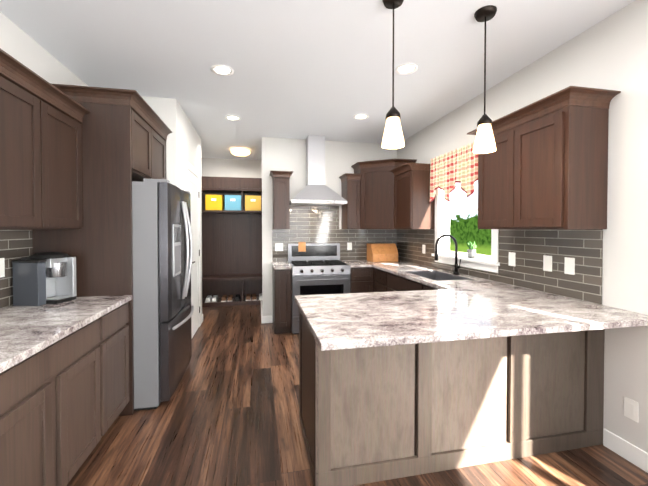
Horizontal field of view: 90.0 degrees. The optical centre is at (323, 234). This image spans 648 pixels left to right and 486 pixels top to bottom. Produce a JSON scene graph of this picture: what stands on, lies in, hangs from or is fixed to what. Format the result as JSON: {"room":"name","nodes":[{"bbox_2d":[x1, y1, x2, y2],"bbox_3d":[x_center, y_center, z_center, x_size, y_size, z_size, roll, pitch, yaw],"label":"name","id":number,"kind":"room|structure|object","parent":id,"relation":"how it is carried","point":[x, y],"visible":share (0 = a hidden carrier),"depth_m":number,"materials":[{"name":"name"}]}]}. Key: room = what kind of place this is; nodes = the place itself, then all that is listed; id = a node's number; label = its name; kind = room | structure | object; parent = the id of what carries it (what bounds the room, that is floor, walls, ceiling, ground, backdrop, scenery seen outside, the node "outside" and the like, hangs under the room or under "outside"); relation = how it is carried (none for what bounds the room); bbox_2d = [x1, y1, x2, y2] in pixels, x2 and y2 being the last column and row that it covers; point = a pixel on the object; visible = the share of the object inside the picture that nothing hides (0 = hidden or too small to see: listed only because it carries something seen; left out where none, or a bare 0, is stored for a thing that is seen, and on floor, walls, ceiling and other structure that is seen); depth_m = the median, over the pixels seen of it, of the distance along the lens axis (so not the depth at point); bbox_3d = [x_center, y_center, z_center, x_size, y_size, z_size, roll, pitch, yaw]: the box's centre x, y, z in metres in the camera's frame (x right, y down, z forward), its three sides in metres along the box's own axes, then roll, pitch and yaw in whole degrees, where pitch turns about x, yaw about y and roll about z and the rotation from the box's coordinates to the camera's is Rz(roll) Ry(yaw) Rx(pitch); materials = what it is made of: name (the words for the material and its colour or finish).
{"room":"kitchen","nodes":[
{"label":"kitchen","id":0,"kind":"room"},
{"bbox_2d":[0,0,634,159],"bbox_3d":[-0.055,-1.423,1.834,4.400,0.050,10.120,0,1,-12],"label":"ceiling","id":1,"kind":"structure","parent":0,"point":[303,69],"depth_m":2.51,"materials":[{"name":"white paint"}]},
{"bbox_2d":[211,64,233,75],"bbox_3d":[-0.874,-1.409,2.789,0.189,0.008,0.189,0,1,-21],"label":"recessed light","id":2,"kind":"object","parent":1,"relation":"in","point":[223,70],"depth_m":2.79,"materials":[{"name":"white"}]},
{"bbox_2d":[225,115,240,120],"bbox_3d":[-1.120,-1.428,3.984,0.189,0.008,0.189,0,1,-18],"label":"recessed light","id":3,"kind":"object","parent":1,"relation":"in","point":[229,117],"depth_m":3.98,"materials":[{"name":"white"}]},
{"bbox_2d":[231,149,249,155],"bbox_3d":[-1.441,-1.408,5.593,0.328,0.100,0.328,1,1,33],"label":"ceiling light","id":4,"kind":"object","parent":1,"relation":"in","point":[237,152],"depth_m":5.49,"materials":[{"name":"white glass"}]},
{"bbox_2d":[353,114,368,119],"bbox_3d":[0.451,-1.427,3.940,0.189,0.008,0.189,0,1,-21],"label":"recessed light","id":5,"kind":"object","parent":1,"relation":"in","point":[358,116],"depth_m":3.93,"materials":[{"name":"white"}]},
{"bbox_2d":[382,0,404,148],"bbox_3d":[0.412,-0.962,1.928,0.136,0.875,0.136,0,1,-12],"label":"pendant light","id":6,"kind":"object","parent":1,"relation":"hanging from","point":[393,138],"visible":1,"depth_m":1.90,"materials":[{"name":"white glass"}]},
{"bbox_2d":[395,63,417,74],"bbox_3d":[0.703,-1.409,2.767,0.189,0.008,0.189,0,1,-21],"label":"recessed light","id":7,"kind":"object","parent":1,"relation":"in","point":[401,69],"depth_m":2.76,"materials":[{"name":"white"}]},
{"bbox_2d":[473,5,496,153],"bbox_3d":[1.019,-0.964,2.053,0.136,0.875,0.136,0,1,-12],"label":"pendant light","id":8,"kind":"object","parent":1,"relation":"hanging from","point":[484,143],"visible":1,"depth_m":2.03,"materials":[{"name":"white glass"}]},
{"bbox_2d":[0,0,647,452],"bbox_3d":[-0.039,-0.007,1.779,4.080,2.780,9.960,0,1,-12],"label":"wall","id":9,"kind":"structure","parent":0,"point":[610,52],"depth_m":2.16,"materials":[{"name":"white paint"}]},
{"bbox_2d":[0,258,4,277],"bbox_3d":[-2.011,0.209,2.009,0.007,0.120,0.075,0,1,-12],"label":"electrical outlet plate","id":10,"kind":"object","parent":9,"relation":"attached to","point":[2,264],"depth_m":2.03,"materials":[{"name":"white plastic"}]},
{"bbox_2d":[0,229,32,308],"bbox_3d":[-1.687,0.242,0.396,0.008,0.494,3.907,0,1,-12],"label":"tile backsplash","id":11,"kind":"structure","parent":9,"relation":"attached to","point":[15,244],"depth_m":2.10,"materials":[{"name":"grey tile"}]},
{"bbox_2d":[0,61,51,228],"bbox_3d":[-1.784,-0.430,1.656,0.329,0.811,0.587,0,1,-12],"label":"upper cabinet","id":12,"kind":"object","parent":9,"relation":"attached to","point":[41,119],"depth_m":1.79,"materials":[{"name":"brown wood"}]},
{"bbox_2d":[52,97,83,228],"bbox_3d":[-1.870,-0.437,2.076,0.329,0.811,0.524,0,1,-12],"label":"upper cabinet","id":13,"kind":"object","parent":9,"relation":"attached to","point":[67,211],"depth_m":2.18,"materials":[{"name":"brown wood"}]},
{"bbox_2d":[184,159,200,338],"bbox_3d":[-1.691,0.229,4.271,0.067,2.230,0.980,0,1,-12],"label":"door","id":14,"kind":"structure","parent":9,"relation":"attached to","point":[191,179],"depth_m":4.41,"materials":[{"name":"white"}]},
{"bbox_2d":[261,301,263,322],"bbox_3d":[-1.041,1.270,5.445,0.034,0.110,1.234,0,1,-12],"label":"baseboard","id":15,"kind":"structure","parent":9,"relation":"attached to","point":[262,317],"depth_m":4.84,"materials":[{"name":"white"}]},
{"bbox_2d":[275,243,282,250],"bbox_3d":[-0.675,0.194,4.873,0.120,0.120,0.007,0,1,-12],"label":"electrical outlet plate","id":16,"kind":"object","parent":9,"relation":"attached to","point":[278,246],"depth_m":4.87,"materials":[{"name":"white plastic"}]},
{"bbox_2d":[269,171,292,228],"bbox_3d":[-0.622,-0.478,4.694,0.315,0.810,0.374,0,1,-12],"label":"upper cabinet","id":17,"kind":"object","parent":9,"relation":"attached to","point":[281,199],"visible":1,"depth_m":4.56,"materials":[{"name":"brown wood"}]},
{"bbox_2d":[290,135,346,205],"bbox_3d":[-0.104,-0.937,4.725,0.785,1.006,0.491,0,1,-12],"label":"range hood","id":18,"kind":"object","parent":9,"relation":"attached to","point":[316,191],"visible":0.98,"depth_m":4.71,"materials":[{"name":"silver metal"}]},
{"bbox_2d":[272,205,395,261],"bbox_3d":[0.196,-0.027,5.057,1.983,0.884,0.008,0,1,-12],"label":"tile backsplash","id":19,"kind":"structure","parent":9,"relation":"attached to","point":[308,224],"depth_m":5.01,"materials":[{"name":"grey tile"}]},
{"bbox_2d":[347,242,351,249],"bbox_3d":[0.403,0.190,5.095,0.075,0.120,0.007,0,1,-12],"label":"electrical outlet plate","id":20,"kind":"object","parent":9,"relation":"attached to","point":[349,245],"depth_m":5.09,"materials":[{"name":"white plastic"}]},
{"bbox_2d":[339,159,434,228],"bbox_3d":[0.821,-0.564,4.595,0.972,0.985,1.147,0,1,-12],"label":"upper cabinet","id":21,"kind":"object","parent":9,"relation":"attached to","point":[387,194],"visible":0.94,"depth_m":4.61,"materials":[{"name":"brown wood"}]},
{"bbox_2d":[432,188,499,272],"bbox_3d":[1.566,-0.258,3.575,0.170,1.225,1.140,0,1,-12],"label":"window","id":22,"kind":"structure","parent":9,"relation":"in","point":[443,211],"depth_m":3.81,"materials":[{"name":"white"}]},
{"bbox_2d":[430,141,477,201],"bbox_3d":[1.469,-0.658,3.546,0.048,0.564,1.165,0,1,-12],"label":"window valance","id":23,"kind":"object","parent":22,"relation":"attached to","point":[449,170],"visible":0.79,"depth_m":3.63,"materials":[{"name":"red"}]},
{"bbox_2d":[467,242,476,257],"bbox_3d":[1.587,0.166,3.486,0.097,0.178,0.104,0,1,-12],"label":"plant","id":24,"kind":"object","parent":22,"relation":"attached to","point":[471,251],"visible":0.98,"depth_m":3.46,"materials":[{"name":"green"}]},
{"bbox_2d":[396,229,602,303],"bbox_3d":[1.500,0.190,3.695,0.008,0.494,3.207,0,1,-12],"label":"tile backsplash","id":25,"kind":"structure","parent":9,"relation":"attached to","point":[530,248],"depth_m":2.59,"materials":[{"name":"grey tile"}]},
{"bbox_2d":[509,252,515,265],"bbox_3d":[1.663,0.221,2.867,0.007,0.120,0.075,0,1,-12],"label":"electrical outlet plate","id":26,"kind":"object","parent":9,"relation":"attached to","point":[511,255],"depth_m":2.86,"materials":[{"name":"white plastic"}]},
{"bbox_2d":[467,86,620,228],"bbox_3d":[1.562,-0.468,2.466,0.377,0.860,0.985,0,1,-12],"label":"upper cabinet","id":27,"kind":"object","parent":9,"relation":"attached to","point":[544,165],"visible":0.92,"depth_m":2.13,"materials":[{"name":"brown wood"}]},
{"bbox_2d":[543,255,551,271],"bbox_3d":[1.736,0.226,2.515,0.007,0.120,0.075,0,1,-12],"label":"electrical outlet plate","id":28,"kind":"object","parent":9,"relation":"attached to","point":[547,260],"depth_m":2.51,"materials":[{"name":"white plastic"}]},
{"bbox_2d":[564,257,574,274],"bbox_3d":[1.772,0.229,2.338,0.007,0.120,0.075,0,1,-12],"label":"electrical outlet plate","id":29,"kind":"object","parent":9,"relation":"attached to","point":[569,268],"depth_m":2.33,"materials":[{"name":"white plastic"}]},
{"bbox_2d":[603,428,647,472],"bbox_3d":[1.976,1.334,1.400,0.014,0.110,1.465,0,1,-12],"label":"baseboard","id":30,"kind":"structure","parent":9,"relation":"attached to","point":[629,452],"depth_m":1.98,"materials":[{"name":"white wood"}]},
{"bbox_2d":[624,396,638,422],"bbox_3d":[1.860,1.060,1.961,0.007,0.120,0.075,0,1,-12],"label":"electrical outlet plate","id":31,"kind":"object","parent":9,"relation":"attached to","point":[631,408],"depth_m":1.96,"materials":[{"name":"white plastic"}]},
{"bbox_2d":[67,304,647,485],"bbox_3d":[-0.055,1.407,1.879,4.400,0.050,10.120,0,1,-12],"label":"floor","id":32,"kind":"structure","parent":0,"point":[227,414],"depth_m":2.15,"materials":[{"name":"brown wood"}]},
{"bbox_2d":[0,311,111,485],"bbox_3d":[-1.599,0.948,1.530,0.628,0.878,0.994,0,1,-12],"label":"base cabinet","id":33,"kind":"object","parent":32,"relation":"on","point":[64,401],"depth_m":1.59,"materials":[{"name":"brown wood"}]},
{"bbox_2d":[0,295,131,372],"bbox_3d":[-1.371,0.506,0.465,0.652,0.035,3.908,0,1,-12],"label":"countertop","id":34,"kind":"structure","parent":33,"relation":"on","point":[26,332],"depth_m":1.74,"materials":[{"name":"stone"}]},
{"bbox_2d":[12,252,76,305],"bbox_3d":[-1.880,0.290,2.204,0.250,0.340,0.250,0,1,3],"label":"coffee maker","id":35,"kind":"object","parent":34,"relation":"on","point":[41,278],"visible":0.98,"depth_m":2.13,"materials":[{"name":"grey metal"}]},
{"bbox_2d":[32,83,171,415],"bbox_3d":[-1.832,0.151,2.835,0.707,2.430,1.047,0,1,-12],"label":"enclosure","id":36,"kind":"object","parent":32,"relation":"on","point":[125,132],"visible":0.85,"depth_m":2.40,"materials":[{"name":"brown wood"}]},
{"bbox_2d":[112,302,128,423],"bbox_3d":[-1.722,0.939,2.128,0.628,0.878,0.523,0,1,-12],"label":"base cabinet","id":37,"kind":"object","parent":32,"relation":"on","point":[120,315],"depth_m":2.29,"materials":[{"name":"brown wood"}]},
{"bbox_2d":[132,179,193,410],"bbox_3d":[-1.687,0.465,2.900,0.941,1.800,0.905,0,1,-12],"label":"refrigerator","id":38,"kind":"object","parent":32,"relation":"on","point":[162,248],"visible":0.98,"depth_m":2.53,"materials":[{"name":"grey metal"}]},
{"bbox_2d":[202,176,261,306],"bbox_3d":[-1.551,0.133,6.180,1.690,2.360,0.447,0,1,-12],"label":"locker","id":39,"kind":"object","parent":32,"relation":"on","point":[231,252],"visible":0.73,"depth_m":6.30,"materials":[{"name":"brown wood"}]},
{"bbox_2d":[205,295,210,302],"bbox_3d":[-2.148,1.205,6.035,0.095,0.079,0.270,0,1,-12],"label":"shoe","id":40,"kind":"object","parent":39,"relation":"in","point":[208,299],"depth_m":5.93,"materials":[{"name":"white"}]},
{"bbox_2d":[205,195,223,209],"bbox_3d":[-2.034,-0.581,6.033,0.290,0.280,0.286,0,1,-12],"label":"storage bin","id":41,"kind":"object","parent":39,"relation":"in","point":[214,202],"visible":0.81,"depth_m":5.90,"materials":[{"name":"yellow fabric"}]},
{"bbox_2d":[211,295,217,301],"bbox_3d":[-2.041,1.205,6.057,0.095,0.079,0.270,0,1,-12],"label":"shoe","id":42,"kind":"object","parent":39,"relation":"in","point":[215,297],"depth_m":5.97,"materials":[{"name":"white"}]},
{"bbox_2d":[221,295,226,301],"bbox_3d":[-1.874,1.204,6.092,0.095,0.079,0.270,0,1,-12],"label":"shoe","id":43,"kind":"object","parent":39,"relation":"in","point":[225,298],"depth_m":5.98,"materials":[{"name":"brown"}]},
{"bbox_2d":[227,295,232,301],"bbox_3d":[-1.766,1.204,6.114,0.095,0.079,0.270,0,1,-12],"label":"shoe","id":44,"kind":"object","parent":39,"relation":"in","point":[230,298],"depth_m":6.00,"materials":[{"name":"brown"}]},
{"bbox_2d":[225,195,240,209],"bbox_3d":[-1.706,-0.582,6.100,0.290,0.280,0.286,0,1,-12],"label":"storage bin","id":45,"kind":"object","parent":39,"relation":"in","point":[232,202],"visible":0.81,"depth_m":5.96,"materials":[{"name":"blue fabric"}]},
{"bbox_2d":[235,294,239,300],"bbox_3d":[-1.639,1.203,6.140,0.095,0.079,0.270,0,1,-12],"label":"shoe","id":46,"kind":"object","parent":39,"relation":"in","point":[237,298],"depth_m":6.04,"materials":[{"name":"black"}]},
{"bbox_2d":[245,195,260,210],"bbox_3d":[-1.348,-0.583,6.174,0.290,0.280,0.286,0,1,-12],"label":"storage bin","id":47,"kind":"object","parent":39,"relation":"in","point":[252,203],"visible":0.92,"depth_m":6.04,"materials":[{"name":"orange"}]},
{"bbox_2d":[272,265,291,333],"bbox_3d":[-0.602,0.899,4.591,0.225,0.878,0.627,0,1,-12],"label":"base cabinet","id":48,"kind":"object","parent":32,"relation":"on","point":[281,279],"depth_m":4.29,"materials":[{"name":"brown wood"}]},
{"bbox_2d":[272,262,291,269],"bbox_3d":[-0.602,0.441,4.573,0.230,0.035,0.647,0,1,-12],"label":"countertop","id":49,"kind":"structure","parent":48,"relation":"on","point":[276,265],"depth_m":4.42,"materials":[{"name":"stone"}]},
{"bbox_2d":[288,242,350,333],"bbox_3d":[-0.084,0.730,4.639,0.796,1.215,0.702,0,1,-12],"label":"range","id":50,"kind":"object","parent":32,"relation":"on","point":[319,268],"visible":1,"depth_m":4.39,"materials":[{"name":"silver metal"}]},
{"bbox_2d":[350,267,367,292],"bbox_3d":[0.475,0.896,4.813,0.355,0.878,0.627,0,1,-12],"label":"base cabinet","id":51,"kind":"object","parent":32,"relation":"on","point":[358,276],"depth_m":4.50,"materials":[{"name":"brown wood"}]},
{"bbox_2d":[342,260,371,267],"bbox_3d":[0.457,0.438,4.783,0.310,0.035,0.662,0,1,-12],"label":"countertop","id":52,"kind":"structure","parent":51,"relation":"on","point":[355,263],"depth_m":4.67,"materials":[{"name":"stone"}]},
{"bbox_2d":[299,309,427,485],"bbox_3d":[0.196,0.939,2.138,0.640,0.878,0.700,0,1,-12],"label":"base cabinet","id":53,"kind":"object","parent":32,"relation":"on","point":[373,414],"depth_m":1.82,"materials":[{"name":"brown wood"}]},
{"bbox_2d":[376,269,383,291],"bbox_3d":[1.049,0.903,4.363,0.627,0.878,0.436,0,1,-12],"label":"base cabinet","id":54,"kind":"object","parent":32,"relation":"on","point":[379,273],"depth_m":4.31,"materials":[{"name":"brown wood"}]},
{"bbox_2d":[384,271,423,291],"bbox_3d":[1.111,0.908,4.060,0.627,0.878,0.296,0,1,-12],"label":"base cabinet","id":55,"kind":"object","parent":32,"relation":"on","point":[391,281],"depth_m":3.76,"materials":[{"name":"brown wood"}]},
{"bbox_2d":[392,289,423,291],"bbox_3d":[1.219,1.015,3.534,0.627,0.680,0.781,0,1,-12],"label":"base cabinet","id":56,"kind":"object","parent":32,"relation":"on","point":[392,289],"depth_m":3.54,"materials":[{"name":"brown wood"}]},
{"bbox_2d":[424,284,439,289],"bbox_3d":[1.337,0.925,2.963,0.627,0.878,0.457,0,1,-12],"label":"base cabinet","id":57,"kind":"object","parent":32,"relation":"on","point":[426,287],"depth_m":3.08,"materials":[{"name":"brown wood"}]},
{"bbox_2d":[464,284,475,287],"bbox_3d":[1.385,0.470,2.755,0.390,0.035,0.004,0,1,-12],"label":"countertop","id":58,"kind":"structure","parent":57,"relation":"on","point":[465,285],"depth_m":2.83,"materials":[{"name":"stone"}]},
{"bbox_2d":[428,335,531,472],"bbox_3d":[0.817,0.936,2.265,0.742,0.878,0.700,0,1,-12],"label":"base cabinet","id":59,"kind":"object","parent":32,"relation":"on","point":[480,390],"depth_m":1.95,"materials":[{"name":"brown wood"}]},
{"bbox_2d":[294,288,567,350],"bbox_3d":[0.516,0.481,2.049,1.295,0.035,1.039,0,1,-12],"label":"countertop","id":60,"kind":"structure","parent":59,"relation":"on","point":[472,308],"depth_m":1.80,"materials":[{"name":"stone"}]},
{"bbox_2d":[368,260,647,331],"bbox_3d":[1.218,0.459,3.470,0.652,0.035,3.542,0,1,-12],"label":"countertop","id":61,"kind":"structure","parent":59,"relation":"on","point":[580,315],"depth_m":2.22,"materials":[{"name":"stone"}]},
{"bbox_2d":[367,243,397,261],"bbox_3d":[0.905,0.281,5.010,0.410,0.270,0.300,0,1,-12],"label":"bread box","id":62,"kind":"object","parent":61,"relation":"on","point":[382,252],"visible":1,"depth_m":4.91,"materials":[{"name":"brown wood"}]},
{"bbox_2d":[405,271,470,280],"bbox_3d":[1.221,0.551,3.527,0.422,0.209,0.732,0,1,-12],"label":"sink","id":63,"kind":"object","parent":61,"relation":"in","point":[437,275],"visible":0.17,"depth_m":3.85,"materials":[{"name":"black metal"}]},
{"bbox_2d":[434,234,460,274],"bbox_3d":[1.332,0.219,3.483,0.290,0.442,0.101,0,1,-12],"label":"faucet","id":64,"kind":"object","parent":61,"relation":"on","point":[456,271],"visible":1,"depth_m":3.50,"materials":[{"name":"brown metal"}]},
{"bbox_2d":[532,329,604,455],"bbox_3d":[1.416,0.935,2.378,0.707,0.878,0.680,0,1,-12],"label":"base cabinet","id":65,"kind":"object","parent":32,"relation":"on","point":[568,367],"depth_m":2.08,"materials":[{"name":"brown wood"}]},
{"label":"outside","id":66,"kind":"structure","parent":0,"visible":0},
{"bbox_2d":[450,180,490,255],"bbox_3d":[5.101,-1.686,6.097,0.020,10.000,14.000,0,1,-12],"label":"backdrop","id":67,"kind":"structure","parent":66,"point":[464,230],"depth_m":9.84,"materials":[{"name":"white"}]}
]}

